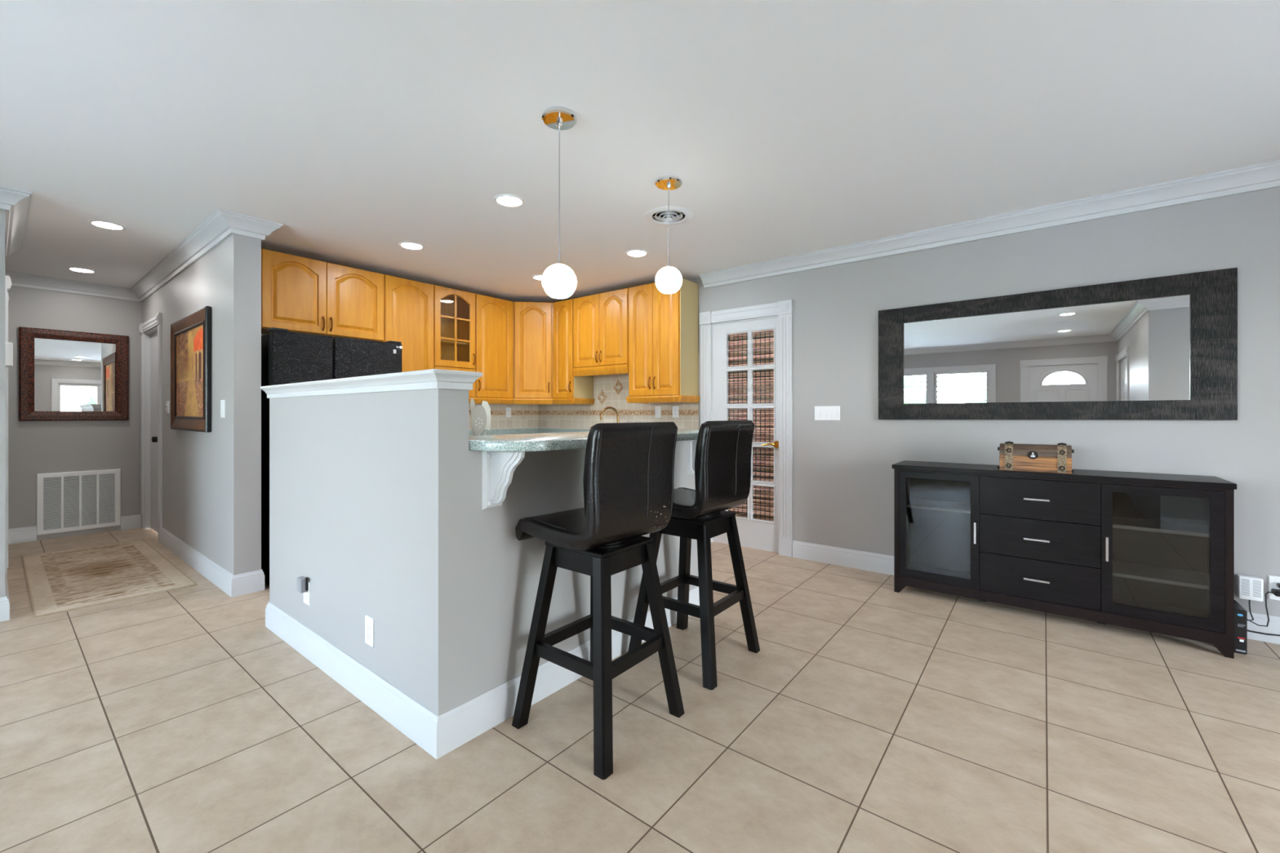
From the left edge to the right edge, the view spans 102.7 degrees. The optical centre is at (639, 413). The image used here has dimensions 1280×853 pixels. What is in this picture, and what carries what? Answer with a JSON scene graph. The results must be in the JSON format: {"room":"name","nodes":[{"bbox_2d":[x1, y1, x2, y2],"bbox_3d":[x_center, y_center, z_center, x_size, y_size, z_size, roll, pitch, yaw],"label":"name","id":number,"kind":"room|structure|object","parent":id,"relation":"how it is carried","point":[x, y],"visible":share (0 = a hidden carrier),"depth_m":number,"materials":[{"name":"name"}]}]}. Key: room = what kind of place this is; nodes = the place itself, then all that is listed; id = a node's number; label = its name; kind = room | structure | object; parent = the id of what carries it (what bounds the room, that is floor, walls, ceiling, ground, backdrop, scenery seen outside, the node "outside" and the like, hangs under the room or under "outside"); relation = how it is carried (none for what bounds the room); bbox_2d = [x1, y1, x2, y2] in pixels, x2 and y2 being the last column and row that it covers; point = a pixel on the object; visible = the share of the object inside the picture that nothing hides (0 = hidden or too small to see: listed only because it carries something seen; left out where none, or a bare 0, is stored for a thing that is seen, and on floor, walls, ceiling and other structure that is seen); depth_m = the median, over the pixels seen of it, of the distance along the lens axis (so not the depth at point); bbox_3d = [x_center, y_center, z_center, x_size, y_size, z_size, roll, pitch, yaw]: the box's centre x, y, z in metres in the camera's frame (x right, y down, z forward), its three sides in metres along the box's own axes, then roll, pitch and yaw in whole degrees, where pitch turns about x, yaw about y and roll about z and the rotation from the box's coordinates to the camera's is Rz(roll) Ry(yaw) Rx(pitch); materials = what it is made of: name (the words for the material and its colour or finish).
{"room":"open-plan kitchen","nodes":[
{"label":"open-plan kitchen","id":0,"kind":"room"},
{"bbox_2d":[0,208,4,597],"bbox_3d":[-4.377,-0.050,3.440,1.566,2.520,0.120,0,0,38],"label":"wall","id":1,"kind":"structure","parent":0,"point":[2,211],"depth_m":2.99,"materials":[{"name":"grey paint"}]},
{"bbox_2d":[4,275,11,577],"bbox_3d":[-4.638,0.135,3.703,0.818,2.150,0.102,0,0,38],"label":"door","id":2,"kind":"structure","parent":1,"relation":"in","point":[7,279],"depth_m":3.48,"materials":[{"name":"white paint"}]},
{"bbox_2d":[4,340,13,368],"bbox_3d":[-4.111,-0.385,3.330,0.160,0.170,0.036,0,0,38],"label":"door chime","id":3,"kind":"object","parent":1,"relation":"attached to","point":[8,346],"visible":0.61,"depth_m":3.29,"materials":[{"name":"white plastic"}]},
{"bbox_2d":[0,185,31,258],"bbox_3d":[-0.383,-1.254,-0.296,11.108,0.112,5.714,0,0,17],"label":"trim","id":4,"kind":"structure","parent":1,"relation":"attached to","point":[15,202],"depth_m":3.20,"materials":[{"name":"white paint"}]},
{"bbox_2d":[7,285,142,540],"bbox_3d":[-6.057,-0.050,4.625,0.120,2.520,2.750,0,0,38],"label":"wall","id":5,"kind":"structure","parent":0,"point":[34,447],"depth_m":5.07,"materials":[{"name":"grey paint"}]},
{"bbox_2d":[8,525,36,544],"bbox_3d":[-6.310,1.140,4.195,0.016,0.140,1.762,0,0,38],"label":"baseboard","id":6,"kind":"structure","parent":5,"relation":"attached to","point":[21,535],"depth_m":4.81,"materials":[{"name":"white paint"}]},
{"bbox_2d":[18,326,128,421],"bbox_3d":[-5.594,-0.376,5.082,0.036,0.885,0.732,0,0,38],"label":"wall mirror","id":7,"kind":"object","parent":5,"relation":"attached to","point":[64,375],"visible":1,"depth_m":5.06,"materials":[{"name":"brown wood"}]},
{"bbox_2d":[34,337,115,411],"bbox_3d":[-5.598,-0.377,5.087,0.005,0.707,0.555,0,0,38],"label":"mirror glass","id":8,"kind":"object","parent":7,"relation":"attached to","point":[71,374],"depth_m":5.07,"materials":[{"name":"silver metal"}]},
{"bbox_2d":[4,271,142,302],"bbox_3d":[-6.051,-1.254,4.456,0.098,0.112,2.493,0,0,38],"label":"trim","id":9,"kind":"structure","parent":5,"relation":"attached to","point":[18,279],"depth_m":5.03,"materials":[{"name":"white paint"}]},
{"bbox_2d":[36,468,120,535],"bbox_3d":[-5.587,0.867,5.107,0.020,0.587,0.566,0,0,38],"label":"air vent","id":10,"kind":"object","parent":5,"relation":"in","point":[67,501],"visible":1,"depth_m":5.09,"materials":[{"name":"white plastic"}]},
{"bbox_2d":[120,514,141,529],"bbox_3d":[-5.362,1.140,5.396,0.016,0.140,0.163,0,0,38],"label":"baseboard","id":11,"kind":"structure","parent":5,"relation":"attached to","point":[131,522],"depth_m":5.39,"materials":[{"name":"white paint"}]},
{"bbox_2d":[142,233,468,715],"bbox_3d":[-2.969,-0.050,3.699,5.875,2.520,0.165,0,0,38],"label":"wall","id":12,"kind":"structure","parent":0,"point":[369,491],"depth_m":2.37,"materials":[{"name":"grey paint"}]},
{"bbox_2d":[138,312,162,542],"bbox_3d":[-4.860,0.130,5.172,1.008,2.160,0.197,0,0,38],"label":"door","id":13,"kind":"structure","parent":12,"relation":"in","point":[151,341],"depth_m":5.34,"materials":[{"name":"white paint"}]},
{"bbox_2d":[165,400,168,413],"bbox_3d":[-4.295,-0.060,4.645,0.072,0.116,0.020,0,0,38],"label":"light switch","id":14,"kind":"object","parent":12,"relation":"attached to","point":[167,402],"visible":1,"depth_m":4.64,"materials":[{"name":"white plastic"}]},
{"bbox_2d":[170,306,211,432],"bbox_3d":[-3.595,-0.325,4.080,1.178,0.918,0.036,0,0,38],"label":"framed painting","id":15,"kind":"object","parent":12,"relation":"attached to","point":[191,335],"visible":1,"depth_m":4.03,"materials":[{"name":"brown wood"}]},
{"bbox_2d":[130,208,283,302],"bbox_3d":[-3.921,-1.254,4.459,3.438,0.112,0.348,0,0,38],"label":"trim","id":16,"kind":"structure","parent":12,"relation":"attached to","point":[222,224],"depth_m":3.70,"materials":[{"name":"white paint"}]},
{"bbox_2d":[160,527,264,597],"bbox_3d":[-3.545,1.140,4.162,2.316,0.140,0.184,0,0,38],"label":"baseboard","id":17,"kind":"structure","parent":12,"relation":"attached to","point":[235,585],"depth_m":3.62,"materials":[{"name":"white paint"}]},
{"bbox_2d":[220,400,225,417],"bbox_3d":[-2.893,-0.035,3.542,0.085,0.124,0.013,0,0,38],"label":"light switch","id":18,"kind":"object","parent":12,"relation":"attached to","point":[222,402],"visible":1,"depth_m":3.53,"materials":[{"name":"white plastic"}]},
{"bbox_2d":[303,581,310,605],"bbox_3d":[-1.671,0.895,2.563,0.072,0.116,0.009,0,0,38],"label":"wall outlet","id":19,"kind":"object","parent":12,"relation":"attached to","point":[306,595],"visible":0.72,"depth_m":2.54,"materials":[{"name":"white plastic"}]},
{"bbox_2d":[297,576,307,593],"bbox_3d":[-1.681,0.849,2.545,0.057,0.073,0.031,0,0,38],"label":"plug","id":20,"kind":"object","parent":19,"relation":"attached to","point":[302,582],"visible":1,"depth_m":2.53,"materials":[{"name":"grey plastic"}]},
{"bbox_2d":[364,615,373,647],"bbox_3d":[-1.131,0.908,2.137,0.072,0.116,0.009,0,0,38],"label":"wall outlet","id":21,"kind":"object","parent":12,"relation":"attached to","point":[369,622],"visible":1,"depth_m":2.13,"materials":[{"name":"white plastic"}]},
{"bbox_2d":[366,622,370,631],"bbox_3d":[-1.133,0.888,2.134,0.034,0.029,0.003,0,0,38],"label":"socket","id":22,"kind":"object","parent":21,"relation":"attached to","point":[368,624],"depth_m":2.13,"materials":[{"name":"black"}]},
{"bbox_2d":[366,631,370,640],"bbox_3d":[-1.133,0.927,2.134,0.034,0.029,0.003,0,0,38],"label":"socket","id":23,"kind":"object","parent":21,"relation":"attached to","point":[368,633],"depth_m":2.13,"materials":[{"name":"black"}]},
{"bbox_2d":[260,368,482,398],"bbox_3d":[-1.375,-0.123,2.413,1.852,0.066,0.195,0,0,38],"label":"trim","id":24,"kind":"structure","parent":12,"relation":"attached to","point":[429,379],"depth_m":2.03,"materials":[{"name":"white paint"}]},
{"bbox_2d":[265,586,699,759],"bbox_3d":[-0.870,1.140,3.054,1.812,0.140,1.787,0,0,38],"label":"baseboard","id":25,"kind":"structure","parent":12,"relation":"attached to","point":[438,735],"depth_m":2.09,"materials":[{"name":"white paint"}]},
{"bbox_2d":[482,451,524,510],"bbox_3d":[-0.501,0.253,1.931,0.190,0.231,0.090,0,0,38],"label":"bracket","id":26,"kind":"object","parent":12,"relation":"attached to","point":[499,468],"visible":0.94,"depth_m":1.95,"materials":[{"name":"white paint"}]},
{"bbox_2d":[468,440,698,700],"bbox_3d":[-0.180,0.673,2.587,0.120,1.073,1.632,0,0,38],"label":"wall","id":27,"kind":"structure","parent":0,"point":[504,571],"depth_m":2.11,"materials":[{"name":"grey paint"}]},
{"bbox_2d":[468,428,699,452],"bbox_3d":[-0.138,0.117,2.585,0.580,0.039,1.674,0,0,38],"label":"countertop","id":28,"kind":"structure","parent":27,"relation":"on","point":[544,442],"depth_m":1.94,"materials":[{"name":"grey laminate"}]},
{"bbox_2d":[687,440,697,475],"bbox_3d":[0.389,0.253,3.057,0.190,0.231,0.090,0,0,38],"label":"bracket","id":29,"kind":"object","parent":27,"relation":"attached to","point":[691,445],"visible":0.38,"depth_m":3.08,"materials":[{"name":"white paint"}]},
{"bbox_2d":[0,0,1279,302],"bbox_3d":[-1.032,-1.360,1.516,12.100,0.100,7.900,0,0,38],"label":"ceiling","id":30,"kind":"structure","parent":0,"point":[362,129],"depth_m":2.26,"materials":[{"name":"white paint"}]},
{"bbox_2d":[66,266,97,273],"bbox_3d":[-5.077,-1.306,4.654,0.188,0.007,0.188,0,0,38],"label":"recessed light","id":31,"kind":"object","parent":30,"relation":"in","point":[73,268],"visible":1,"depth_m":4.65,"materials":[{"name":"white glass"}]},
{"bbox_2d":[87,219,126,230],"bbox_3d":[-3.691,-1.306,3.546,0.188,0.007,0.188,0,0,38],"label":"recessed light","id":32,"kind":"object","parent":30,"relation":"in","point":[101,224],"visible":1,"depth_m":3.53,"materials":[{"name":"white glass"}]},
{"bbox_2d":[398,241,424,249],"bbox_3d":[-1.775,-1.306,3.980,0.188,0.007,0.188,0,0,38],"label":"recessed light","id":33,"kind":"object","parent":30,"relation":"in","point":[407,245],"visible":1,"depth_m":3.97,"materials":[{"name":"white glass"}]},
{"bbox_2d":[493,194,524,207],"bbox_3d":[-0.802,-1.306,3.141,0.188,0.007,0.188,0,0,38],"label":"recessed light","id":34,"kind":"object","parent":30,"relation":"in","point":[504,200],"visible":1,"depth_m":3.13,"materials":[{"name":"white plastic"}]},
{"bbox_2d":[532,275,542,280],"bbox_3d":[-0.942,-1.306,4.910,0.188,0.007,0.188,0,0,38],"label":"recessed light","id":35,"kind":"object","parent":30,"relation":"in","point":[535,277],"visible":0.39,"depth_m":4.88,"materials":[{"name":"white plastic"}]},
{"bbox_2d":[542,107,577,298],"bbox_3d":[-0.355,-0.913,2.256,0.154,0.793,0.154,0,0,38],"label":"pendant lamp","id":36,"kind":"object","parent":30,"relation":"hanging from","point":[559,281],"visible":1,"depth_m":2.21,"materials":[{"name":"white glass"}]},
{"bbox_2d":[625,248,648,257],"bbox_3d":[-0.026,-1.306,4.165,0.188,0.007,0.188,0,0,38],"label":"recessed light","id":37,"kind":"object","parent":30,"relation":"in","point":[633,253],"visible":1,"depth_m":4.16,"materials":[{"name":"white glass"}]},
{"bbox_2d":[654,175,682,293],"bbox_3d":[0.162,-0.997,2.880,0.154,0.625,0.154,0,0,38],"label":"pendant lamp","id":38,"kind":"object","parent":30,"relation":"hanging from","point":[668,280],"visible":1,"depth_m":2.83,"materials":[{"name":"white glass"}]},
{"bbox_2d":[644,206,693,225],"bbox_3d":[0.190,-1.393,3.386,0.320,0.214,0.320,0,0,38],"label":"ceiling vent","id":39,"kind":"object","parent":30,"relation":"in","point":[680,215],"visible":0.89,"depth_m":3.38,"materials":[{"name":"white plastic"}]},
{"bbox_2d":[0,527,1279,852],"bbox_3d":[-1.032,1.260,1.516,12.100,0.100,7.900,0,0,38],"label":"floor","id":40,"kind":"structure","parent":0,"point":[867,717],"depth_m":1.88,"materials":[{"name":"beige tile"}]},
{"bbox_2d":[21,538,197,618],"bbox_3d":[-4.179,1.205,3.969,2.100,0.008,0.745,0,0,38],"label":"rug","id":41,"kind":"object","parent":40,"relation":"on","point":[60,581],"visible":1,"depth_m":3.77,"materials":[{"name":"beige fabric"}]},
{"bbox_2d":[261,327,402,585],"bbox_3d":[-2.516,0.305,4.090,0.781,1.806,0.910,0,0,38],"label":"refrigerator","id":42,"kind":"object","parent":40,"relation":"on","point":[287,357],"visible":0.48,"depth_m":3.67,"materials":[{"name":"black metal"}]},
{"bbox_2d":[511,422,684,779],"bbox_3d":[-0.177,0.621,2.045,0.534,1.178,0.490,0,0,38],"label":"bar stool","id":43,"kind":"object","parent":40,"relation":"on","point":[628,468],"visible":1,"depth_m":1.91,"materials":[{"name":"black leather"}]},
{"bbox_2d":[627,420,759,690],"bbox_3d":[0.260,0.621,2.592,0.528,1.178,0.490,0,0,38],"label":"bar stool","id":44,"kind":"object","parent":40,"relation":"on","point":[723,449],"visible":0.78,"depth_m":2.45,"materials":[{"name":"black leather"}]},
{"bbox_2d":[892,460,1236,658],"bbox_3d":[2.441,0.777,3.146,1.556,0.866,0.408,0,0,38],"label":"sideboard","id":45,"kind":"object","parent":40,"relation":"on","point":[1149,552],"visible":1,"depth_m":2.96,"materials":[{"name":"black wood"}]},
{"bbox_2d":[906,497,970,513],"bbox_3d":[2.054,0.626,3.492,0.438,0.018,0.307,0,0,38],"label":"shelf","id":46,"kind":"object","parent":45,"relation":"attached to","point":[956,505],"depth_m":3.49,"materials":[{"name":"grey"}]},
{"bbox_2d":[997,441,1074,474],"bbox_3d":[2.388,0.256,3.096,0.360,0.176,0.169,0,0,38],"label":"wooden chest","id":47,"kind":"object","parent":45,"relation":"on","point":[1042,458],"visible":1,"depth_m":3.03,"materials":[{"name":"brown wood"}]},
{"bbox_2d":[1112,560,1208,589],"bbox_3d":[2.870,0.891,2.848,0.441,0.018,0.307,0,0,38],"label":"shelf","id":48,"kind":"object","parent":45,"relation":"attached to","point":[1192,577],"depth_m":2.83,"materials":[{"name":"brown wood"}]},
{"bbox_2d":[1112,515,1208,537],"bbox_3d":[2.870,0.623,2.848,0.441,0.018,0.307,0,0,38],"label":"shelf","id":49,"kind":"object","parent":45,"relation":"attached to","point":[1148,523],"depth_m":2.82,"materials":[{"name":"brown wood"}]},
{"bbox_2d":[1234,600,1247,654],"bbox_3d":[3.088,1.099,2.658,0.048,0.222,0.202,0,0,38],"label":"modem","id":50,"kind":"object","parent":40,"relation":"on","point":[1240,613],"visible":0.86,"depth_m":2.58,"materials":[{"name":"black plastic"}]},
{"bbox_3d":[-0.557,0.776,5.373,2.295,0.868,0.638,0,0,38],"label":"base cabinet","id":51,"kind":"object","parent":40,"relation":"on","visible":0},
{"bbox_2d":[468,427,590,435],"bbox_3d":[-0.979,0.258,4.832,2.325,0.165,2.030,0,0,38],"label":"countertop","id":52,"kind":"structure","parent":51,"relation":"on","point":[537,430],"depth_m":6.02,"materials":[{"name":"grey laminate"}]},
{"bbox_2d":[600,406,618,422],"bbox_3d":[-0.293,0.112,5.317,0.271,0.375,0.088,0,0,-19],"label":"tap","id":53,"kind":"object","parent":52,"relation":"on","point":[607,407],"visible":0.62,"depth_m":5.29,"materials":[{"name":"brown metal"}]},
{"bbox_3d":[-0.483,0.776,2.835,0.653,0.868,1.610,0,0,38],"label":"base cabinet","id":54,"kind":"object","parent":40,"relation":"on","visible":0},
{"bbox_3d":[-0.473,0.320,2.827,0.633,0.040,1.630,0,0,38],"label":"countertop","id":55,"kind":"structure","parent":54,"relation":"on","visible":0},
{"bbox_3d":[-0.800,0.230,2.537,0.104,0.140,0.104,0,0,38],"label":"utensil crock","id":56,"kind":"object","parent":55,"relation":"on","visible":0},
{"bbox_2d":[470,398,475,435],"bbox_3d":[-0.823,0.104,2.533,0.034,0.362,0.012,0,0,-17],"label":"spoon","id":57,"kind":"object","parent":56,"relation":"in","point":[472,401],"visible":0.43,"depth_m":2.53,"materials":[{"name":"beige plastic"}]},
{"bbox_2d":[471,404,486,435],"bbox_3d":[-0.789,0.120,2.508,0.072,0.330,0.012,0,0,-18],"label":"slotted spoon","id":58,"kind":"object","parent":56,"relation":"in","point":[478,420],"visible":0.92,"depth_m":2.50,"materials":[{"name":"beige plastic"}]},
{"bbox_2d":[481,400,491,435],"bbox_3d":[-0.767,0.110,2.550,0.050,0.350,0.012,0,0,-35],"label":"spatula","id":59,"kind":"object","parent":56,"relation":"in","point":[485,404],"visible":0.38,"depth_m":2.55,"materials":[{"name":"beige plastic"}]},
{"bbox_2d":[688,186,1279,617],"bbox_3d":[2.232,-0.050,3.672,9.050,2.520,0.120,0,0,38],"label":"wall","id":60,"kind":"structure","parent":0,"point":[843,472],"depth_m":3.37,"materials":[{"name":"grey paint"}]},
{"bbox_2d":[552,298,595,404],"bbox_3d":[-0.750,-0.676,5.709,0.339,1.137,0.356,0,0,38],"label":"upper cabinet","id":61,"kind":"object","parent":60,"relation":"attached to","point":[568,388],"visible":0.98,"depth_m":5.60,"materials":[{"name":"brown wood"}]},
{"bbox_2d":[572,288,628,377],"bbox_3d":[-0.332,-0.824,5.378,0.762,0.843,0.356,0,0,38],"label":"upper cabinet","id":62,"kind":"object","parent":60,"relation":"attached to","point":[601,321],"visible":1,"depth_m":5.24,"materials":[{"name":"brown wood"}]},
{"bbox_2d":[626,278,700,403],"bbox_3d":[0.207,-0.676,4.953,0.654,1.137,0.356,0,0,38],"label":"upper cabinet","id":63,"kind":"object","parent":60,"relation":"attached to","point":[663,328],"visible":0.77,"depth_m":4.81,"materials":[{"name":"brown wood"}]},
{"bbox_2d":[699,299,792,556],"bbox_3d":[0.958,0.122,4.642,0.908,2.175,0.177,0,0,38],"label":"door","id":64,"kind":"structure","parent":60,"relation":"in","point":[776,536],"depth_m":4.53,"materials":[{"name":"white paint"}]},
{"bbox_2d":[728,329,773,521],"bbox_3d":[0.987,0.107,4.679,0.650,1.885,0.033,0,0,38],"label":"blind","id":65,"kind":"object","parent":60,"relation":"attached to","point":[769,387],"visible":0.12,"depth_m":4.60,"materials":[{"name":"brown wood"}]},
{"bbox_2d":[814,405,839,420],"bbox_3d":[1.520,-0.007,4.149,0.196,0.113,0.013,0,0,38],"label":"light switch","id":66,"kind":"object","parent":60,"relation":"attached to","point":[824,412],"visible":1,"depth_m":4.14,"materials":[{"name":"white plastic"}]},
{"bbox_2d":[699,159,1279,288],"bbox_3d":[3.151,-1.254,2.807,6.535,0.112,0.098,0,0,38],"label":"trim","id":67,"kind":"structure","parent":60,"relation":"attached to","point":[1260,176],"depth_m":3.30,"materials":[{"name":"white paint"}]},
{"bbox_2d":[792,540,1279,644],"bbox_3d":[3.516,1.140,2.571,5.668,0.140,0.016,0,0,38],"label":"baseboard","id":68,"kind":"structure","parent":60,"relation":"attached to","point":[867,561],"depth_m":3.96,"materials":[{"name":"white paint"}]},
{"bbox_2d":[878,267,1237,420],"bbox_3d":[2.531,-0.375,3.340,1.812,0.836,0.026,0,0,38],"label":"wall mirror","id":69,"kind":"object","parent":60,"relation":"attached to","point":[1166,347],"visible":1,"depth_m":3.21,"materials":[{"name":"black wood"}]},
{"bbox_2d":[903,294,1190,404],"bbox_3d":[2.531,-0.375,3.342,1.490,0.630,0.004,0,0,38],"label":"mirror glass","id":70,"kind":"object","parent":69,"relation":"on","point":[1121,348],"depth_m":3.25,"materials":[{"name":"silver metal"}]},
{"bbox_2d":[1235,573,1263,601],"bbox_3d":[3.256,0.928,2.732,0.087,0.120,0.056,0,0,38],"label":"box","id":71,"kind":"object","parent":60,"relation":"attached to","point":[1247,587],"visible":1,"depth_m":2.71,"materials":[{"name":"white plastic"}]},
{"bbox_2d":[1248,600,1253,621],"bbox_3d":[3.216,1.040,2.713,0.094,0.105,0.035,0,0,-9],"label":"cable","id":72,"kind":"object","parent":71,"relation":"hanging from","point":[1249,600],"visible":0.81,"depth_m":2.73,"materials":[{"name":"black plastic"}]},
{"bbox_2d":[1247,582,1279,635],"bbox_3d":[3.277,1.016,2.669,0.234,0.256,0.141,0,0,38],"label":"cable","id":73,"kind":"object","parent":60,"relation":"attached to","point":[1277,584],"visible":0.75,"depth_m":2.66,"materials":[{"name":"black plastic"}]},
{"bbox_2d":[1247,588,1279,626],"bbox_3d":[3.271,1.017,2.690,0.223,0.191,0.078,0,0,19],"label":"cable","id":74,"kind":"object","parent":60,"relation":"attached to","point":[1276,592],"visible":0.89,"depth_m":2.68,"materials":[{"name":"black plastic"}]},
{"bbox_2d":[1268,575,1279,600],"bbox_3d":[3.369,0.920,2.692,0.078,0.125,0.009,0,0,38],"label":"wall outlet","id":75,"kind":"object","parent":60,"relation":"attached to","point":[1273,580],"visible":0.71,"depth_m":2.71,"materials":[{"name":"white plastic"}]},
{"bbox_3d":[-2.258,-0.050,5.192,0.120,2.520,3.060,0,0,38],"label":"wall","id":76,"kind":"structure","parent":0,"visible":0},
{"bbox_2d":[261,248,383,342],"bbox_3d":[-2.677,-0.945,4.258,0.356,0.600,0.945,0,0,38],"label":"upper cabinet","id":77,"kind":"object","parent":76,"relation":"attached to","point":[300,295],"visible":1,"depth_m":4.13,"materials":[{"name":"brown wood"}]},
{"bbox_2d":[382,274,433,372],"bbox_3d":[-2.246,-0.676,4.825,0.329,1.137,0.475,0,0,38],"label":"upper cabinet","id":78,"kind":"object","parent":76,"relation":"attached to","point":[408,304],"visible":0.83,"depth_m":4.73,"materials":[{"name":"brown wood"}]},
{"bbox_2d":[433,284,475,403],"bbox_3d":[-1.946,-0.676,5.184,0.356,1.137,0.456,0,0,38],"label":"upper cabinet","id":79,"kind":"object","parent":76,"relation":"attached to","point":[454,310],"visible":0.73,"depth_m":5.25,"materials":[{"name":"brown wood"}]},
{"bbox_2d":[440,339,469,346],"bbox_3d":[-1.973,-0.721,5.206,0.240,0.018,0.415,0,0,38],"label":"shelf","id":80,"kind":"object","parent":79,"relation":"attached to","point":[443,343],"depth_m":5.25,"materials":[{"name":"brown wood"}]},
{"bbox_2d":[475,293,513,404],"bbox_3d":[-1.655,-0.676,5.551,0.356,1.137,0.477,0,0,38],"label":"upper cabinet","id":81,"kind":"object","parent":76,"relation":"attached to","point":[493,316],"visible":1,"depth_m":5.44,"materials":[{"name":"brown wood"}]},
{"bbox_2d":[512,301,553,404],"bbox_3d":[-1.210,-0.676,5.894,0.634,1.137,0.639,0,0,38],"label":"upper cabinet","id":82,"kind":"object","parent":76,"relation":"attached to","point":[532,322],"visible":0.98,"depth_m":5.67,"materials":[{"name":"brown wood"}]},
{"bbox_2d":[468,352,698,430],"bbox_3d":[-1.295,-0.195,4.435,2.330,0.790,3.055,0,0,38],"label":"wall","id":83,"kind":"structure","parent":76,"relation":"attached to","point":[609,390],"depth_m":5.70,"materials":[{"name":"beige tile"}]},
{"bbox_2d":[506,407,511,417],"bbox_3d":[-1.535,-0.018,5.977,0.009,0.116,0.072,0,0,38],"label":"wall outlet","id":84,"kind":"object","parent":83,"relation":"attached to","point":[508,409],"visible":1,"depth_m":5.97,"materials":[{"name":"white plastic"}]},
{"bbox_2d":[654,406,661,417],"bbox_3d":[0.179,-0.021,5.188,0.072,0.116,0.013,0,0,38],"label":"light switch","id":85,"kind":"object","parent":83,"relation":"attached to","point":[657,409],"visible":1,"depth_m":5.18,"materials":[{"name":"white plastic"}]},
{"bbox_2d":[672,405,678,417],"bbox_3d":[0.349,-0.021,5.056,0.072,0.116,0.009,0,0,38],"label":"wall outlet","id":86,"kind":"object","parent":83,"relation":"attached to","point":[675,408],"visible":1,"depth_m":5.05,"materials":[{"name":"white plastic"}]},
{"bbox_3d":[-4.791,-0.050,1.749,0.120,2.520,3.047,0,0,38],"label":"wall","id":87,"kind":"structure","parent":0,"visible":0},
{"bbox_2d":[0,574,9,622],"bbox_3d":[-3.239,1.140,0.610,5.160,0.140,3.183,0,0,38],"label":"baseboard","id":88,"kind":"structure","parent":87,"relation":"attached to","point":[4,601],"depth_m":3.00,"materials":[{"name":"white paint"}]},
{"label":"outside","id":89,"kind":"structure","parent":0,"visible":0},
{"bbox_3d":[0.785,1.395,-0.620,30.000,0.130,28.000,0,0,38],"label":"ground","id":90,"kind":"structure","parent":89,"visible":0},
{"bbox_2d":[728,329,773,520],"bbox_3d":[1.528,-0.040,5.484,2.800,2.700,0.100,0,0,38],"label":"wall","id":91,"kind":"structure","parent":90,"relation":"on","point":[771,330],"depth_m":5.59,"materials":[{"name":"red brick"}]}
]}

